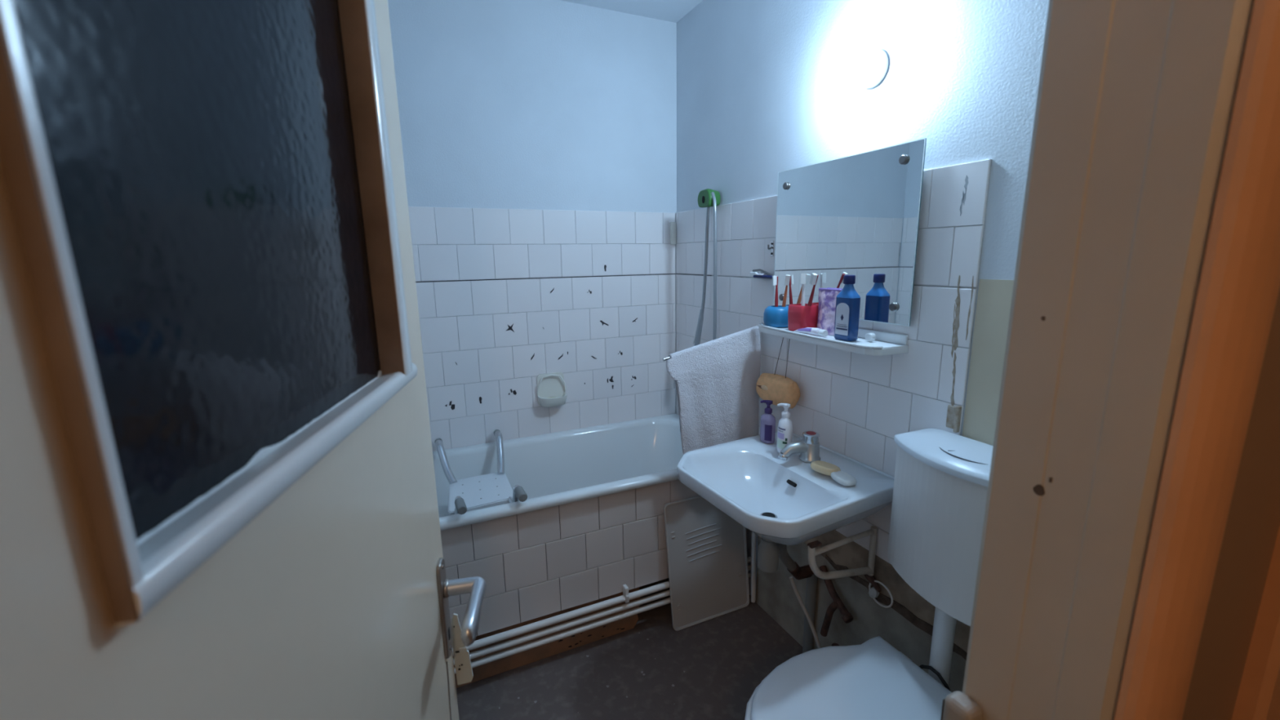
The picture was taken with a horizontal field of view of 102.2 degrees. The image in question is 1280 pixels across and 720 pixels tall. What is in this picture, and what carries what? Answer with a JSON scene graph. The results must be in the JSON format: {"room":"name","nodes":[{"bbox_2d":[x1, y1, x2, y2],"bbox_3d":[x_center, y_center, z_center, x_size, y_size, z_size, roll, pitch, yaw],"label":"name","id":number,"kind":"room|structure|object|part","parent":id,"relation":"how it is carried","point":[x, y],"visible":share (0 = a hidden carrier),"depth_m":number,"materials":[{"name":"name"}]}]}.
{"room":"bathroom","nodes":[
{"label":"bathroom","id":0,"kind":"room"},
{"bbox_2d":[387,0,676,451],"bbox_3d":[-0.590,-0.247,2.361,1.910,2.553,0.142,-6,12,-24],"label":"wall","id":1,"kind":"structure","parent":0,"point":[539,137],"depth_m":2.29,"materials":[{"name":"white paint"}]},
{"bbox_2d":[537,372,567,407],"bbox_3d":[-0.406,0.143,2.412,0.142,0.155,0.078,-6,12,-24],"label":"soap dish","id":2,"kind":"object","parent":1,"relation":"attached to","point":[548,384],"visible":1,"depth_m":2.43,"materials":[{"name":"white ceramic"}]},
{"bbox_2d":[537,392,567,407],"bbox_3d":[-0.404,0.194,2.419,0.134,0.053,0.073,-6,12,-24],"label":"bowl","id":3,"kind":"object","parent":2,"relation":"on","point":[543,401],"depth_m":2.40,"materials":[{"name":"white ceramic"}]},
{"bbox_2d":[456,577,802,719],"bbox_3d":[0.420,1.390,0.808,3.800,0.081,4.340,-6,12,-24],"label":"floor","id":4,"kind":"structure","parent":0,"point":[710,669],"depth_m":1.87,"materials":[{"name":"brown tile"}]},
{"bbox_2d":[432,413,746,688],"bbox_3d":[-0.410,0.749,2.182,1.652,0.664,0.687,-6,12,-24],"label":"bathtub","id":5,"kind":"object","parent":4,"relation":"on","point":[590,522],"visible":0.48,"depth_m":1.96,"materials":[{"name":"white ceramic"}]},
{"bbox_2d":[435,429,527,515],"bbox_3d":[-0.622,0.465,2.013,0.281,0.161,0.683,-6,12,-24],"label":"seat","id":6,"kind":"object","parent":5,"relation":"on","point":[490,490],"visible":0.91,"depth_m":2.05,"materials":[{"name":"white plastic"}]},
{"bbox_2d":[432,413,683,530],"bbox_3d":[-0.412,0.619,2.156,1.652,0.400,0.687,-6,12,-24],"label":"basin","id":7,"kind":"object","parent":5,"relation":"in","point":[620,476],"depth_m":2.32,"materials":[{"name":"white ceramic"}]},
{"bbox_2d":[452,555,751,653],"bbox_3d":[-0.267,0.933,1.908,1.655,0.066,0.036,-6,12,-24],"label":"pipe","id":8,"kind":"object","parent":5,"relation":"attached to","point":[626,597],"visible":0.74,"depth_m":1.91,"materials":[{"name":"white metal"}]},
{"bbox_2d":[663,495,749,631],"bbox_3d":[0.283,0.813,2.126,0.388,0.536,0.058,-6,12,-24],"label":"panel","id":9,"kind":"object","parent":4,"relation":"on","point":[707,548],"visible":0.85,"depth_m":2.12,"materials":[{"name":"grey metal"}]},
{"bbox_2d":[789,576,821,648],"bbox_3d":[0.582,0.942,1.759,0.023,0.383,0.171,-12,16,-44],"label":"hose","id":10,"kind":"object","parent":4,"relation":"on","point":[818,644],"visible":0.65,"depth_m":1.76,"materials":[{"name":"grey"}]},
{"bbox_2d":[744,635,951,719],"bbox_3d":[0.517,1.040,1.266,0.546,0.423,0.417,-6,12,-24],"label":"toilet","id":11,"kind":"object","parent":4,"relation":"on","point":[872,679],"visible":0.79,"depth_m":1.29,"materials":[{"name":"white plastic"}]},
{"bbox_3d":[0.511,0.865,1.230,0.538,0.018,0.417,-6,12,-24],"label":"seat","id":12,"kind":"part","parent":11,"relation":"part of","materials":[{"name":"white plastic"}]},
{"bbox_2d":[560,0,702,22],"bbox_3d":[0.381,-1.191,0.292,3.800,0.080,4.340,-6,12,-24],"label":"ceiling","id":13,"kind":"structure","parent":0,"point":[672,11],"depth_m":2.24,"materials":[{"name":"white paint"}]},
{"bbox_2d":[675,0,1048,692],"bbox_3d":[0.655,-0.150,1.780,0.144,2.553,2.005,-6,12,-24],"label":"wall","id":14,"kind":"structure","parent":0,"point":[763,91],"depth_m":1.57,"materials":[{"name":"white paint"}]},
{"bbox_2d":[453,564,751,664],"bbox_3d":[-0.268,0.988,1.922,1.655,0.026,0.021,-6,12,-24],"label":"pipe","id":15,"kind":"object","parent":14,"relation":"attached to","point":[540,633],"visible":0.46,"depth_m":1.91,"materials":[{"name":"white metal"}]},
{"bbox_2d":[692,188,719,346],"bbox_3d":[0.300,-0.285,2.307,0.068,0.913,0.161,-6,12,-24],"label":"shower","id":16,"kind":"object","parent":14,"relation":"attached to","point":[708,197],"visible":0.91,"depth_m":2.23,"materials":[{"name":"green plastic"}]},
{"bbox_3d":[0.270,-0.129,2.374,0.053,0.213,0.025,8,14,38],"label":"handle","id":17,"kind":"part","parent":16,"relation":"part of","materials":[{"name":"grey"}]},
{"bbox_2d":[662,323,764,360],"bbox_3d":[0.283,-0.071,1.940,0.448,0.109,0.032,-6,12,-24],"label":"towel rail","id":18,"kind":"object","parent":14,"relation":"attached to","point":[668,357],"visible":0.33,"depth_m":1.86,"materials":[{"name":"silver metal"}]},
{"bbox_3d":[0.283,-0.066,1.938,0.447,0.098,0.011,-6,12,-25],"label":"rod","id":19,"kind":"part","parent":18,"relation":"part of","materials":[{"name":"silver metal"}]},
{"bbox_2d":[666,325,760,454],"bbox_3d":[0.284,0.143,1.963,0.416,0.520,0.081,-6,12,-24],"label":"towel","id":20,"kind":"object","parent":18,"relation":"hanging from","point":[716,380],"visible":0.85,"depth_m":1.95,"materials":[{"name":"white fabric"}]},
{"bbox_2d":[751,531,755,602],"bbox_3d":[0.483,0.758,2.180,0.019,0.580,0.030,-6,12,-24],"label":"riser pipe","id":21,"kind":"object","parent":14,"relation":"attached to","point":[753,535],"visible":0.43,"depth_m":2.20,"materials":[{"name":"white metal"}]},
{"bbox_2d":[750,269,773,278],"bbox_3d":[0.470,-0.329,1.963,0.036,0.034,0.128,-6,12,-24],"label":"clip","id":22,"kind":"object","parent":14,"relation":"attached to","point":[755,273],"visible":0.91,"depth_m":1.96,"materials":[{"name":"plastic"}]},
{"bbox_3d":[0.467,-0.331,1.962,0.011,0.030,0.122,-6,12,-24],"label":"clip arm","id":23,"kind":"part","parent":22,"relation":"part of","materials":[{"name":"silver metal"}]},
{"bbox_2d":[767,240,773,256],"bbox_3d":[0.485,-0.415,1.924,0.022,0.056,0.016,-6,12,-24],"label":"wall hook","id":24,"kind":"object","parent":14,"relation":"attached to","point":[771,247],"visible":1,"depth_m":1.92,"materials":[{"name":"silver metal"}]},
{"bbox_3d":[0.494,-0.416,1.929,0.002,0.056,0.016,-6,12,-24],"label":"hook plate","id":25,"kind":"part","parent":24,"relation":"part of","materials":[{"name":"silver metal"}]},
{"bbox_2d":[676,431,894,545],"bbox_3d":[0.426,0.429,1.626,0.536,0.193,0.565,-6,12,-24],"label":"washbasin","id":26,"kind":"object","parent":14,"relation":"attached to","point":[788,502],"visible":0.92,"depth_m":1.59,"materials":[{"name":"white ceramic"}]},
{"bbox_2d":[760,400,775,444],"bbox_3d":[0.455,0.216,1.832,0.046,0.153,0.062,-6,12,-24],"label":"soap pump","id":27,"kind":"object","parent":26,"relation":"on","point":[767,421],"visible":1,"depth_m":1.81,"materials":[{"name":"purple plastic"}]},
{"bbox_2d":[776,403,793,452],"bbox_3d":[0.487,0.227,1.731,0.053,0.170,0.069,-2,11,-7],"label":"pump","id":28,"kind":"object","parent":26,"relation":"on","point":[784,430],"visible":0.9,"depth_m":1.71,"materials":[{"name":"white plastic"}]},
{"bbox_2d":[777,431,784,439],"bbox_3d":[0.467,0.251,1.717,0.004,0.019,0.030,-7,13,-27],"label":"print","id":29,"kind":"object","parent":28,"relation":"on","point":[780,434],"depth_m":1.71,"materials":[{"name":"purple paper"}]},
{"bbox_2d":[777,438,785,448],"bbox_3d":[0.469,0.280,1.721,0.005,0.030,0.034,-8,14,-33],"label":"print","id":30,"kind":"object","parent":28,"relation":"attached to","point":[780,442],"depth_m":1.72,"materials":[{"name":"white"}]},
{"bbox_2d":[757,537,813,579],"bbox_3d":[0.490,0.663,1.738,0.088,0.301,0.372,9,15,40],"label":"trap","id":31,"kind":"object","parent":26,"relation":"attached to","point":[769,553],"visible":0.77,"depth_m":1.59,"materials":[{"name":"grey plastic"}]},
{"bbox_2d":[757,537,779,573],"bbox_3d":[0.397,0.600,1.599,0.064,0.100,0.063,-6,12,-24],"label":"cup","id":32,"kind":"object","parent":31,"relation":"on","point":[767,551],"depth_m":1.57,"materials":[{"name":"grey plastic"}]},
{"bbox_2d":[777,431,820,462],"bbox_3d":[0.521,0.283,1.668,0.141,0.092,0.073,-6,12,-24],"label":"tap","id":33,"kind":"object","parent":26,"relation":"on","point":[809,447],"visible":0.98,"depth_m":1.66,"materials":[{"name":"silver metal"}]},
{"bbox_3d":[0.506,0.288,1.674,0.103,0.053,0.044,-3,12,-10],"label":"spout","id":34,"kind":"part","parent":33,"relation":"part of","materials":[{"name":"silver metal"}]},
{"bbox_3d":[0.554,0.254,1.675,0.052,0.034,0.052,-6,12,-24],"label":"knob","id":35,"kind":"part","parent":33,"relation":"part of","materials":[{"name":"silver metal"}]},
{"bbox_2d":[810,460,840,475],"bbox_3d":[0.567,0.331,1.579,0.052,0.023,0.092,-9,14,-36],"label":"soap bar","id":36,"kind":"object","parent":26,"relation":"on","point":[821,467],"visible":0.88,"depth_m":1.57,"materials":[{"name":"beige wax"}]},
{"bbox_2d":[831,471,856,486],"bbox_3d":[0.596,0.347,1.513,0.056,0.017,0.084,-6,12,-24],"label":"soap bar","id":37,"kind":"object","parent":26,"relation":"on","point":[842,477],"visible":1,"depth_m":1.50,"materials":[{"name":"white"}]},
{"bbox_2d":[802,573,817,653],"bbox_3d":[0.627,0.933,1.905,0.038,0.340,0.040,-6,12,-24],"label":"stack","id":38,"kind":"object","parent":14,"relation":"attached to","point":[811,582],"visible":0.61,"depth_m":1.89,"materials":[{"name":"metal"}]},
{"bbox_2d":[758,324,908,355],"bbox_3d":[0.576,-0.086,1.665,0.134,0.050,0.556,-6,12,-24],"label":"wall shelf","id":39,"kind":"object","parent":14,"relation":"attached to","point":[885,343],"depth_m":1.50,"materials":[{"name":"white plastic"}]},
{"bbox_2d":[763,305,788,327],"bbox_3d":[0.497,-0.157,1.854,0.103,0.072,0.103,-6,12,-24],"label":"toothbrush cup","id":40,"kind":"object","parent":39,"relation":"on","point":[773,317],"visible":0.8,"depth_m":1.81,"materials":[{"name":"blue plastic"}]},
{"bbox_2d":[772,275,777,306],"bbox_3d":[0.487,-0.219,1.857,0.020,0.169,0.029,-1,11,-3],"label":"toothbrush","id":41,"kind":"object","parent":40,"relation":"in","point":[775,278],"visible":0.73,"depth_m":1.85,"materials":[{"name":"red"}]},
{"bbox_3d":[0.491,-0.217,1.856,0.012,0.166,0.026,1,11,8],"label":"handle","id":42,"kind":"part","parent":41,"relation":"part of","materials":[{"name":"red plastic"}]},
{"bbox_2d":[782,274,790,306],"bbox_3d":[0.506,-0.211,1.807,0.019,0.174,0.060,-3,11,-8],"label":"toothbrush","id":43,"kind":"object","parent":40,"relation":"in","point":[787,277],"visible":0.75,"depth_m":1.79,"materials":[{"name":"brown plastic"}]},
{"bbox_3d":[0.509,-0.212,1.813,0.012,0.173,0.048,-4,12,-13],"label":"handle","id":44,"kind":"part","parent":43,"relation":"part of","materials":[{"name":"brown"}]},
{"bbox_2d":[755,337,800,408],"bbox_3d":[0.502,0.033,1.881,0.089,0.267,0.190,-6,12,-24],"label":"sponge","id":45,"kind":"object","parent":39,"relation":"hanging from","point":[778,388],"visible":0.94,"depth_m":1.85,"materials":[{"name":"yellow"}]},
{"bbox_3d":[0.504,-0.019,1.869,0.002,0.161,0.047,-6,12,-24],"label":"cord","id":46,"kind":"part","parent":45,"relation":"part of","materials":[{"name":"grey fabric"}]},
{"bbox_3d":[0.523,-0.008,1.829,0.002,0.167,0.017,-6,12,-24],"label":"cord","id":47,"kind":"part","parent":45,"relation":"part of","materials":[{"name":"grey fabric"}]},
{"bbox_2d":[787,303,818,331],"bbox_3d":[0.546,-0.141,1.730,0.076,0.088,0.081,-6,12,-24],"label":"toothbrush cup","id":48,"kind":"object","parent":39,"relation":"on","point":[799,317],"visible":0.81,"depth_m":1.70,"materials":[{"name":"red plastic"}]},
{"bbox_2d":[800,273,805,306],"bbox_3d":[0.543,-0.203,1.720,0.016,0.170,0.020,4,12,21],"label":"toothbrush","id":49,"kind":"object","parent":48,"relation":"in","point":[802,275],"visible":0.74,"depth_m":1.71,"materials":[{"name":"white plastic"}]},
{"bbox_3d":[0.545,-0.203,1.724,0.012,0.168,0.015,-6,12,-24],"label":"handle","id":50,"kind":"part","parent":49,"relation":"part of","materials":[{"name":"white plastic"}]},
{"bbox_2d":[807,273,818,306],"bbox_3d":[0.552,-0.195,1.676,0.020,0.174,0.078,-2,11,-7],"label":"toothbrush","id":51,"kind":"object","parent":48,"relation":"in","point":[814,277],"visible":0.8,"depth_m":1.64,"materials":[{"name":"red"}]},
{"bbox_2d":[794,327,827,337],"bbox_3d":[0.551,-0.094,1.655,0.038,0.024,0.139,-6,12,-24],"label":"toothpaste tube","id":52,"kind":"object","parent":39,"relation":"on","point":[811,331],"visible":1,"depth_m":1.62,"materials":[{"name":"white plastic"}]},
{"bbox_2d":[797,328,811,331],"bbox_3d":[0.531,-0.098,1.664,0.006,0.016,0.062,-6,12,-23],"label":"print","id":53,"kind":"object","parent":52,"relation":"on","point":[802,329],"depth_m":1.66,"materials":[{"name":"purple plastic"}]},
{"bbox_2d":[817,288,841,335],"bbox_3d":[0.603,-0.156,1.653,0.040,0.144,0.092,-6,12,-24],"label":"pouch","id":54,"kind":"object","parent":39,"relation":"on","point":[827,296],"visible":0.71,"depth_m":1.64,"materials":[{"name":"purple plastic"}]},
{"bbox_2d":[834,275,860,341],"bbox_3d":[0.614,-0.154,1.527,0.044,0.191,0.064,-6,12,-24],"label":"mouthwash bottle","id":55,"kind":"object","parent":39,"relation":"on","point":[848,300],"visible":1,"depth_m":1.51,"materials":[{"name":"blue plastic"}]},
{"bbox_3d":[0.673,-0.067,1.508,0.020,0.024,0.024,-6,12,-24],"label":"screw cap","id":56,"kind":"part","parent":39,"relation":"part of","materials":[{"name":"white plastic"}]},
{"bbox_2d":[819,564,853,636],"bbox_3d":[0.656,0.848,1.774,0.057,0.221,0.171,-4,12,-16],"label":"rusty pipe","id":57,"kind":"object","parent":14,"relation":"attached to","point":[846,616],"visible":0.98,"depth_m":1.76,"materials":[{"name":"metal"}]},
{"bbox_2d":[807,525,877,579],"bbox_3d":[0.614,0.606,1.566,0.272,0.174,0.022,-6,12,-24],"label":"bracket","id":58,"kind":"object","parent":14,"relation":"attached to","point":[812,552],"visible":1,"depth_m":1.56,"materials":[{"name":"white metal"}]},
{"bbox_3d":[0.611,0.606,1.565,0.265,0.166,0.021,-6,12,-24],"label":"curved arm","id":59,"kind":"part","parent":58,"relation":"part of","materials":[{"name":"white paint"}]},
{"bbox_3d":[0.729,0.600,1.620,0.018,0.162,0.019,-6,12,-24],"label":"wall post","id":60,"kind":"part","parent":58,"relation":"part of","materials":[{"name":"white metal"}]},
{"bbox_2d":[773,137,926,326],"bbox_3d":[0.618,-0.380,1.625,0.026,0.486,0.574,-6,12,-24],"label":"wall mirror","id":61,"kind":"object","parent":14,"relation":"attached to","point":[858,215],"visible":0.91,"depth_m":1.54,"materials":[{"name":"silver glass"}]},
{"bbox_2d":[842,48,888,88],"bbox_3d":[0.621,-0.821,1.447,0.101,0.100,0.100,-6,12,-24],"label":"wall lamp","id":62,"kind":"object","parent":14,"relation":"attached to","point":[866,68],"visible":1,"depth_m":1.42,"materials":[{"name":"white glass"}]},
{"bbox_3d":[0.616,-0.821,1.444,0.088,0.090,0.090,-6,12,-24],"label":"globe","id":63,"kind":"part","parent":62,"relation":"part of","materials":[{"name":"white glass"}]},
{"bbox_2d":[864,573,893,608],"bbox_3d":[0.743,0.724,1.611,0.027,0.080,0.107,-3,12,-13],"label":"ring","id":64,"kind":"object","parent":14,"relation":"attached to","point":[873,592],"visible":0.99,"depth_m":1.62,"materials":[{"name":"white"}]},
{"bbox_2d":[887,428,993,626],"bbox_3d":[0.787,0.397,1.227,0.202,0.388,0.418,-6,12,-24],"label":"cistern","id":65,"kind":"object","parent":14,"relation":"attached to","point":[941,479],"visible":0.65,"depth_m":1.21,"materials":[{"name":"white plastic"}]},
{"bbox_2d":[928,607,956,686],"bbox_3d":[0.786,0.773,1.350,0.068,0.396,0.064,-6,12,-24],"label":"pipe","id":66,"kind":"object","parent":65,"relation":"attached to","point":[944,625],"visible":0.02,"depth_m":1.33,"materials":[{"name":"white plastic"}]},
{"bbox_2d":[918,664,951,691],"bbox_3d":[0.767,0.833,1.335,0.016,0.061,0.108,-8,14,-33],"label":"cord","id":67,"kind":"object","parent":66,"relation":"attached to","point":[922,666],"visible":0.68,"depth_m":1.33,"materials":[{"name":"black plastic"}]},
{"bbox_3d":[0.784,0.227,1.192,0.202,0.040,0.418,-6,12,-24],"label":"tank lid","id":68,"kind":"part","parent":65,"relation":"part of","materials":[{"name":"white plastic"}]},
{"bbox_3d":[0.416,0.106,0.516,3.800,2.553,0.135,-6,12,-24],"label":"wall","id":69,"kind":"structure","parent":0,"visible":0},
{"bbox_2d":[0,0,486,719],"bbox_3d":[-0.260,0.373,0.539,0.113,2.018,0.708,-3,11,-9],"label":"door","id":70,"kind":"structure","parent":69,"relation":"in","point":[219,500],"depth_m":0.33,"materials":[{"name":"beige paint"}]},
{"bbox_3d":[-0.251,-0.195,0.182,0.036,0.636,0.012,4,12,22],"label":"moulding","id":71,"kind":"part","parent":70,"relation":"part of","materials":[{"name":"white paint"}]},
{"bbox_3d":[-0.305,-0.230,0.399,0.006,0.603,0.451,-3,11,-9],"label":"glass pane","id":72,"kind":"part","parent":70,"relation":"part of","materials":[{"name":"black glass"}]},
{"bbox_3d":[-0.285,0.063,0.478,0.029,0.022,0.506,-3,11,-9],"label":"moulding","id":73,"kind":"part","parent":70,"relation":"part of","materials":[{"name":"white paint"}]},
{"bbox_3d":[-0.326,-0.289,0.628,0.030,0.624,0.047,-3,11,-9],"label":"moulding","id":74,"kind":"part","parent":70,"relation":"part of","materials":[{"name":"white paint"}]},
{"bbox_3d":[-0.324,0.413,0.858,0.005,0.176,0.037,-3,11,-9],"label":"handle plate","id":75,"kind":"part","parent":70,"relation":"part of","materials":[{"name":"silver metal"}]},
{"bbox_3d":[-0.271,0.391,0.815,0.068,0.039,0.140,-6,12,-24],"label":"handle","id":76,"kind":"part","parent":70,"relation":"part of","materials":[{"name":"silver metal"}]},
{"bbox_2d":[940,0,1254,719],"bbox_3d":[0.440,0.331,0.582,0.064,2.085,0.152,-6,12,-24],"label":"trim","id":77,"kind":"structure","parent":69,"relation":"attached to","point":[1135,99],"depth_m":0.50,"materials":[{"name":"beige paint"}]},
{"bbox_2d":[1114,0,1279,719],"bbox_3d":[0.524,0.310,0.514,0.100,2.150,0.028,-6,12,-24],"label":"trim","id":78,"kind":"structure","parent":69,"relation":"attached to","point":[1239,284],"depth_m":0.44,"materials":[{"name":"brown wood"}]},
{"bbox_2d":[1182,287,1279,719],"bbox_3d":[0.709,0.288,0.612,0.335,2.150,0.004,-6,12,-24],"label":"trim","id":79,"kind":"structure","parent":69,"relation":"attached to","point":[1253,521],"depth_m":0.59,"materials":[{"name":"brown wood"}]},
{"bbox_2d":[1231,525,1279,719],"bbox_3d":[0.826,0.278,0.650,0.110,2.150,0.027,-6,12,-24],"label":"trim","id":80,"kind":"structure","parent":69,"relation":"attached to","point":[1258,698],"depth_m":0.65,"materials":[{"name":"brown wood"}]},
{"bbox_3d":[-0.958,0.020,1.053,0.121,2.553,2.005,-6,12,-24],"label":"wall","id":81,"kind":"structure","parent":0,"visible":0},
{"bbox_2d":[453,572,751,674],"bbox_3d":[-0.267,1.023,1.929,1.655,0.026,0.021,-6,12,-24],"label":"pipe","id":82,"kind":"object","parent":81,"relation":"attached to","point":[529,646],"visible":0.5,"depth_m":1.92,"materials":[{"name":"white metal"}]}
]}

